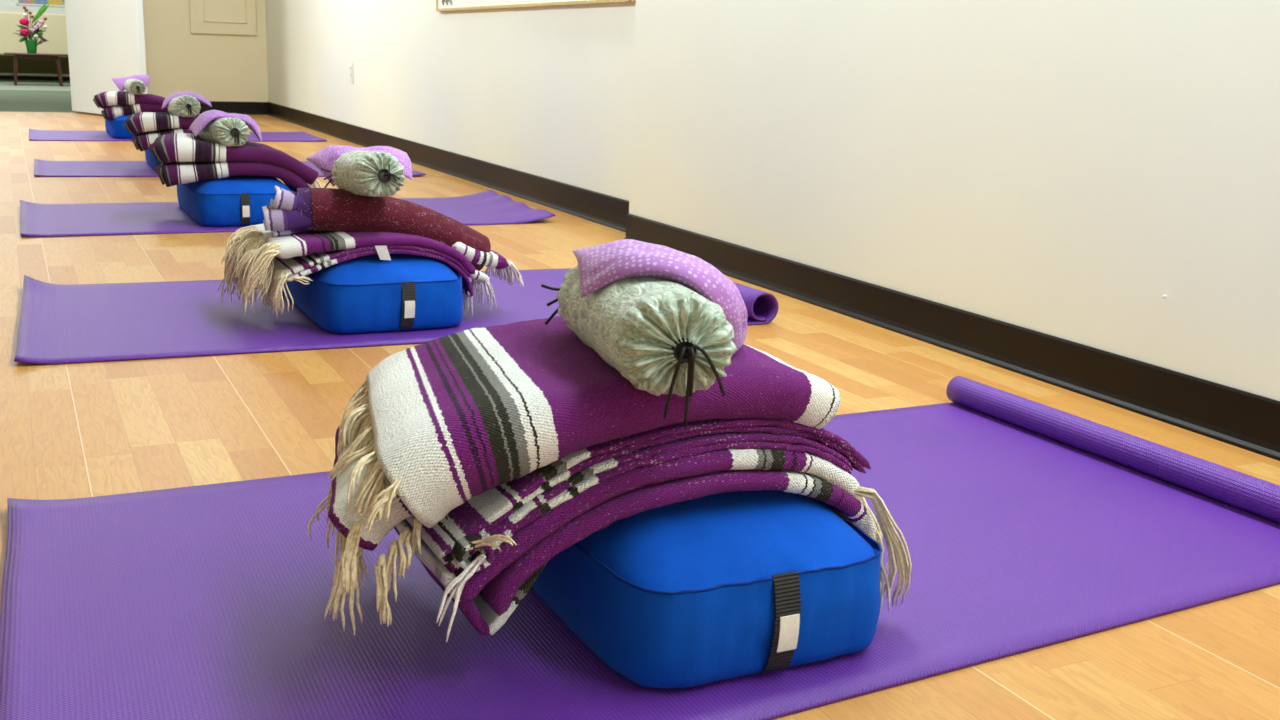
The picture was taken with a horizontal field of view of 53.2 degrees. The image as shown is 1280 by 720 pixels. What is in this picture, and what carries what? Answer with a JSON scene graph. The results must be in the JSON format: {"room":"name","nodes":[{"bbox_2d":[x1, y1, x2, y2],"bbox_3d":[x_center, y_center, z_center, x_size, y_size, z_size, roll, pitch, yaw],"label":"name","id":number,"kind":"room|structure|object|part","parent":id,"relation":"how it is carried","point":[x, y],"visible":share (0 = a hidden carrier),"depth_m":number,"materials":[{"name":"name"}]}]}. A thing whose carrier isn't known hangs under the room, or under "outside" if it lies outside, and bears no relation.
{"room":"exercise studio","nodes":[
{"label":"exercise studio","id":0,"kind":"room"},
{"bbox_2d":[0,0,64,7],"bbox_3d":[-6.517,-3.816,11.776,6.200,2.600,7.080,-5,15,-26],"label":"wall","id":1,"kind":"structure","parent":0,"point":[2,2],"depth_m":15.10,"materials":[{"name":"beige paint"}]},
{"bbox_2d":[0,5,65,13],"bbox_3d":[-8.031,-4.080,14.770,6.100,0.100,0.120,-5,15,-26],"label":"trim","id":2,"kind":"structure","parent":1,"relation":"attached to","point":[9,8],"depth_m":15.10,"materials":[{"name":"white paint"}]},
{"bbox_2d":[16,0,64,6],"bbox_3d":[-7.042,-4.495,15.211,0.720,0.552,0.030,-5,15,-26],"label":"framed picture","id":3,"kind":"object","parent":1,"relation":"attached to","point":[54,3],"visible":0.54,"depth_m":15.23},
{"bbox_2d":[0,11,67,56],"bbox_3d":[-7.034,-3.617,14.797,2.850,0.775,0.850,-5,15,-26],"label":"settee","id":4,"kind":"object","parent":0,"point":[56,33],"visible":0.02,"depth_m":14.40,"materials":[{"name":"beige fabric"}]},
{"bbox_2d":[0,55,69,73],"bbox_3d":[-8.067,-3.492,15.058,6.200,0.340,0.150,-5,15,-26],"label":"wall","id":5,"kind":"structure","parent":0,"point":[33,66],"depth_m":15.35,"materials":[{"name":"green paint"}]},
{"bbox_2d":[0,73,69,76],"bbox_3d":[-6.481,-3.493,15.749,2.550,0.028,0.030,-5,15,-26],"label":"trim","id":6,"kind":"structure","parent":5,"relation":"attached to","point":[11,74],"depth_m":15.35,"materials":[{"name":"black wood"}]},
{"bbox_2d":[0,75,69,80],"bbox_3d":[-8.081,-3.329,14.998,6.100,0.050,0.015,-5,15,-26],"label":"baseboard","id":7,"kind":"structure","parent":5,"relation":"attached to","point":[2,77],"depth_m":15.37,"materials":[{"name":"plastic"}]},
{"bbox_2d":[0,80,70,90],"bbox_3d":[-7.419,-2.967,13.796,6.200,0.050,3.350,-5,15,-26],"label":"floor","id":8,"kind":"structure","parent":0,"point":[46,85],"depth_m":13.81,"materials":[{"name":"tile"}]},
{"bbox_2d":[4,52,67,85],"bbox_3d":[-6.519,-3.143,13.829,0.632,0.338,0.360,-5,15,-26],"label":"side table","id":9,"kind":"object","parent":8,"relation":"on","point":[42,56],"visible":0.91,"depth_m":13.68,"materials":[{"name":"brown wood"}]},
{"bbox_3d":[-6.656,-3.081,13.632,0.054,0.300,0.055,-5,15,-26],"label":"leg","id":10,"kind":"part","parent":9,"relation":"part of","materials":[{"name":"brown wood"}]},
{"bbox_2d":[15,3,48,52],"bbox_3d":[-6.536,-3.566,13.732,0.376,0.529,0.198,-5,15,-26],"label":"flower vase","id":11,"kind":"object","parent":9,"relation":"on","point":[31,44],"visible":1,"depth_m":13.74,"materials":[{"name":"green plant"}]},
{"bbox_3d":[-6.570,-3.385,13.799,0.133,0.142,0.133,-5,15,-26],"label":"pot","id":12,"kind":"part","parent":11,"relation":"part of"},
{"bbox_3d":[-6.505,-3.584,13.746,0.216,0.386,0.067,-5,15,-26],"label":"stem","id":13,"kind":"part","parent":11,"relation":"part of","materials":[{"name":"green plant"}]},
{"bbox_3d":[-6.276,-3.112,13.815,0.054,0.300,0.055,-5,15,-26],"label":"leg","id":14,"kind":"part","parent":9,"relation":"part of","materials":[{"name":"brown wood"}]},
{"bbox_2d":[0,90,75,111],"bbox_3d":[-5.826,-2.151,10.615,6.200,0.050,3.950,-5,15,-26],"label":"floor","id":15,"kind":"structure","parent":0,"point":[10,100],"depth_m":10.62,"materials":[{"name":"carpet"}]},
{"bbox_2d":[143,0,267,101],"bbox_3d":[-5.215,-2.989,8.509,5.600,2.600,0.120,-5,15,-26],"label":"wall","id":16,"kind":"structure","parent":0,"point":[215,67],"depth_m":9.59,"materials":[{"name":"beige paint"}]},
{"bbox_2d":[65,0,147,113],"bbox_3d":[-3.682,-2.697,8.714,1.027,2.018,0.174,14,18,40],"label":"door","id":17,"kind":"structure","parent":16,"relation":"in","point":[106,39],"depth_m":8.83,"materials":[{"name":"white paint"}]},
{"bbox_2d":[189,0,256,35],"bbox_3d":[-3.115,-2.768,9.530,0.477,0.660,0.032,-5,15,-26],"label":"access panel","id":18,"kind":"object","parent":16,"relation":"attached to","point":[229,17],"visible":1,"depth_m":9.57,"materials":[{"name":"beige paint"}]},
{"bbox_3d":[-3.097,-2.770,9.527,0.307,0.495,0.012,-5,15,-26],"label":"moulding","id":19,"kind":"part","parent":18,"relation":"part of","materials":[{"name":"beige paint"}]},
{"bbox_2d":[199,101,267,114],"bbox_3d":[-3.443,-1.898,9.598,1.280,0.094,0.016,-5,15,-26],"label":"baseboard","id":20,"kind":"structure","parent":16,"relation":"attached to","point":[260,108],"depth_m":9.78,"materials":[{"name":"plastic"}]},
{"bbox_2d":[0,112,1279,719],"bbox_3d":[-2.419,-0.245,3.143,5.600,0.050,12.900,-5,15,-26],"label":"floor","id":21,"kind":"structure","parent":0,"point":[77,430],"depth_m":2.00,"materials":[{"name":"brown wood"}]},
{"bbox_2d":[29,128,326,141],"bbox_3d":[-2.664,-1.295,7.358,1.558,0.015,0.810,-5,15,-26],"label":"yoga mat","id":22,"kind":"object","parent":21,"relation":"on","point":[34,135],"visible":0.6,"depth_m":7.26,"materials":[{"name":"plastic"}]},
{"bbox_2d":[105,112,154,138],"bbox_3d":[-2.856,-1.352,7.262,0.317,0.147,0.619,-5,15,-26],"label":"bolster","id":23,"kind":"object","parent":22,"relation":"on","point":[115,128],"visible":0.18,"depth_m":6.97,"materials":[{"name":"fabric"}]},
{"bbox_2d":[101,104,167,120],"bbox_3d":[-2.784,-1.386,7.178,0.462,0.120,0.307,-5,15,-26],"label":"blanket","id":24,"kind":"object","parent":23,"relation":"on","point":[109,112],"visible":0.7,"depth_m":7.01,"materials":[{"name":"fabric"}]},
{"bbox_2d":[93,91,167,108],"bbox_3d":[-2.805,-1.433,7.157,0.492,0.129,0.313,-5,15,-26],"label":"blanket","id":25,"kind":"object","parent":24,"relation":"on","point":[110,98],"visible":0.74,"depth_m":6.99,"materials":[{"name":"fabric"}]},
{"bbox_2d":[124,79,146,94],"bbox_3d":[-2.800,-1.516,7.083,0.111,0.082,0.273,-7,16,-33],"label":"roll","id":26,"kind":"object","parent":25,"relation":"on","point":[133,86],"visible":1,"depth_m":6.99,"materials":[{"name":"beige fabric"}]},
{"bbox_2d":[111,75,151,91],"bbox_3d":[-2.855,-1.553,7.196,0.215,0.104,0.131,-5,15,-26],"label":"pillow","id":27,"kind":"object","parent":26,"relation":"on","point":[119,82],"visible":0.81,"depth_m":7.16,"materials":[{"name":"purple fabric"}]},
{"bbox_2d":[34,159,425,176],"bbox_3d":[-1.797,-0.841,5.586,1.573,0.015,0.728,-4,15,-22],"label":"yoga mat","id":28,"kind":"object","parent":21,"relation":"on","point":[42,168],"visible":0.3,"depth_m":5.38,"materials":[{"name":"plastic"}]},
{"bbox_2d":[145,149,162,168],"bbox_3d":[-1.961,-0.906,5.529,0.306,0.147,0.617,-5,15,-26],"label":"bolster","id":29,"kind":"object","parent":28,"relation":"on","point":[151,160],"visible":0.04,"depth_m":5.43,"materials":[{"name":"fabric"}]},
{"bbox_2d":[131,128,192,150],"bbox_3d":[-1.912,-0.933,5.414,0.460,0.119,0.310,-5,15,-26],"label":"blanket","id":30,"kind":"object","parent":29,"relation":"on","point":[142,141],"visible":0.33,"depth_m":5.22,"materials":[{"name":"fabric"}]},
{"bbox_2d":[124,112,198,135],"bbox_3d":[-1.925,-0.978,5.396,0.489,0.121,0.311,-5,15,-26],"label":"blanket","id":31,"kind":"object","parent":30,"relation":"on","point":[136,124],"visible":0.55,"depth_m":5.22,"materials":[{"name":"fabric"}]},
{"bbox_2d":[165,95,200,116],"bbox_3d":[-1.901,-1.054,5.324,0.116,0.104,0.253,-7,16,-33],"label":"roll","id":32,"kind":"object","parent":31,"relation":"on","point":[185,105],"visible":0.91,"depth_m":5.24,"materials":[{"name":"beige fabric"}]},
{"bbox_2d":[161,91,211,108],"bbox_3d":[-1.938,-1.108,5.464,0.212,0.082,0.171,-5,15,-26],"label":"pillow","id":33,"kind":"object","parent":32,"relation":"on","point":[200,98],"visible":0.71,"depth_m":5.41,"materials":[{"name":"purple fabric"}]},
{"bbox_2d":[20,190,554,236],"bbox_3d":[-1.145,-0.495,4.189,1.608,0.036,0.742,-5,15,-26],"label":"yoga mat","id":34,"kind":"object","parent":21,"relation":"on","point":[488,207],"visible":0.54,"depth_m":4.06,"materials":[{"name":"plastic"}]},
{"bbox_2d":[177,175,293,225],"bbox_3d":[-1.303,-0.540,4.096,0.298,0.147,0.618,-5,15,-26],"label":"bolster","id":35,"kind":"object","parent":34,"relation":"on","point":[232,200],"visible":0.6,"depth_m":3.84,"materials":[{"name":"fabric"}]},
{"bbox_2d":[153,162,310,191],"bbox_3d":[-1.278,-0.573,4.004,0.459,0.120,0.308,-5,15,-26],"label":"blanket","id":36,"kind":"object","parent":35,"relation":"on","point":[171,174],"visible":0.83,"depth_m":3.85,"materials":[{"name":"fabric"}]},
{"bbox_2d":[148,133,321,187],"bbox_3d":[-1.260,-0.603,4.007,0.527,0.196,0.307,-5,15,-26],"label":"blanket","id":37,"kind":"object","parent":36,"relation":"on","point":[172,147],"visible":0.88,"depth_m":3.85,"materials":[{"name":"fabric"}]},
{"bbox_2d":[197,117,249,146],"bbox_3d":[-1.283,-0.702,3.933,0.115,0.102,0.275,-9,17,-38],"label":"roll","id":38,"kind":"object","parent":37,"relation":"on","point":[228,131],"visible":0.82,"depth_m":3.84,"materials":[{"name":"beige fabric"}]},
{"bbox_2d":[189,110,261,141],"bbox_3d":[-1.289,-0.731,3.975,0.210,0.095,0.221,-5,15,-26],"label":"pillow","id":39,"kind":"object","parent":38,"relation":"on","point":[206,117],"visible":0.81,"depth_m":3.91,"materials":[{"name":"purple fabric"}]},
{"bbox_2d":[14,243,778,364],"bbox_3d":[-0.533,-0.152,2.774,1.481,0.069,0.756,-4,15,-23],"label":"yoga mat","id":40,"kind":"object","parent":21,"relation":"on","point":[59,323],"visible":0.45,"depth_m":2.55,"materials":[{"name":"plastic"}]},
{"bbox_2d":[282,254,462,333],"bbox_3d":[-0.598,-0.193,2.746,0.294,0.147,0.629,-5,15,-26],"label":"bolster","id":41,"kind":"object","parent":40,"relation":"on","point":[364,294],"visible":0.56,"depth_m":2.49,"materials":[{"name":"fabric"}]},
{"bbox_2d":[217,224,523,315],"bbox_3d":[-0.563,-0.194,2.679,0.591,0.176,0.353,-5,15,-28],"label":"blanket","id":42,"kind":"object","parent":41,"relation":"on","point":[252,250],"visible":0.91,"depth_m":2.52,"materials":[{"name":"fabric"}]},
{"bbox_2d":[262,185,490,270],"bbox_3d":[-0.536,-0.264,2.628,0.465,0.182,0.120,-3,14,-22],"label":"rolled blanket","id":43,"kind":"object","parent":42,"relation":"on","point":[306,209],"visible":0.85,"depth_m":2.56,"materials":[{"name":"red fabric"}]},
{"bbox_2d":[321,150,404,196],"bbox_3d":[-0.548,-0.375,2.564,0.113,0.097,0.227,-8,17,-37],"label":"roll","id":44,"kind":"object","parent":43,"relation":"on","point":[364,173],"visible":0.98,"depth_m":2.50,"materials":[{"name":"beige fabric"}]},
{"bbox_2d":[306,145,411,186],"bbox_3d":[-0.594,-0.412,2.704,0.218,0.080,0.109,-2,14,-15],"label":"pillow","id":45,"kind":"object","parent":44,"relation":"on","point":[324,158],"visible":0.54,"depth_m":2.68,"materials":[{"name":"purple fabric"}]},
{"bbox_2d":[0,376,1279,719],"bbox_3d":[0.075,0.191,1.470,1.489,0.049,0.812,-5,15,-26],"label":"yoga mat","id":46,"kind":"object","parent":21,"relation":"on","point":[1026,525],"visible":0.78,"depth_m":1.33,"materials":[{"name":"plastic"}]},
{"bbox_2d":[531,490,881,687],"bbox_3d":[-0.009,0.148,1.405,0.282,0.147,0.630,-5,15,-26],"label":"bolster","id":47,"kind":"object","parent":46,"relation":"on","point":[727,585],"visible":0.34,"depth_m":1.15,"materials":[{"name":"fabric"}]},
{"bbox_2d":[394,418,911,641],"bbox_3d":[-0.005,0.134,1.306,0.530,0.217,0.366,-5,15,-26],"label":"blanket","id":48,"kind":"object","parent":47,"relation":"on","point":[487,553],"visible":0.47,"depth_m":1.14,"materials":[{"name":"fabric"}]},
{"bbox_2d":[308,316,840,634],"bbox_3d":[-0.082,0.093,1.254,0.502,0.223,0.324,-5,15,-26],"label":"blanket","id":49,"kind":"object","parent":48,"relation":"on","point":[438,424],"visible":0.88,"depth_m":1.11,"materials":[{"name":"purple fabric"}]},
{"bbox_2d":[541,265,736,426],"bbox_3d":[-0.002,-0.030,1.200,0.117,0.112,0.308,-3,14,-19],"label":"drawstring bag","id":50,"kind":"object","parent":49,"relation":"on","point":[662,336],"visible":0.88,"depth_m":1.08,"materials":[{"name":"beige fabric"}]},
{"bbox_2d":[572,239,747,356],"bbox_3d":[0.019,-0.055,1.220,0.176,0.117,0.155,2,13,-1],"label":"pillow","id":51,"kind":"object","parent":50,"relation":"on","point":[600,266],"visible":0.86,"depth_m":1.17,"materials":[{"name":"purple fabric"}]},
{"bbox_2d":[265,0,1279,400],"bbox_3d":[-0.033,-1.735,4.024,0.335,2.600,13.020,-5,15,-26],"label":"wall","id":52,"kind":"structure","parent":0,"point":[1063,169],"depth_m":2.61,"materials":[{"name":"beige paint"}]},
{"bbox_2d":[350,62,353,82],"bbox_3d":[-1.647,-1.642,7.302,0.010,0.115,0.072,-5,15,-26],"label":"wall outlet","id":53,"kind":"object","parent":52,"relation":"attached to","point":[351,63],"visible":1,"depth_m":7.29,"materials":[{"name":"plastic"}]},
{"bbox_2d":[436,0,635,10],"bbox_3d":[-0.449,-1.656,4.720,0.020,0.682,2.064,-4,15,-25],"label":"framed poster","id":54,"kind":"object","parent":52,"relation":"attached to","point":[441,5],"visible":0.98,"depth_m":4.92,"materials":[{"name":"beige paper"}]},
{"bbox_2d":[267,102,1279,460],"bbox_3d":[-0.165,-0.497,4.208,0.102,0.098,12.901,-4,15,-25],"label":"baseboard","id":55,"kind":"structure","parent":52,"relation":"attached to","point":[1242,419],"depth_m":2.61,"materials":[{"name":"plastic"}]}
]}

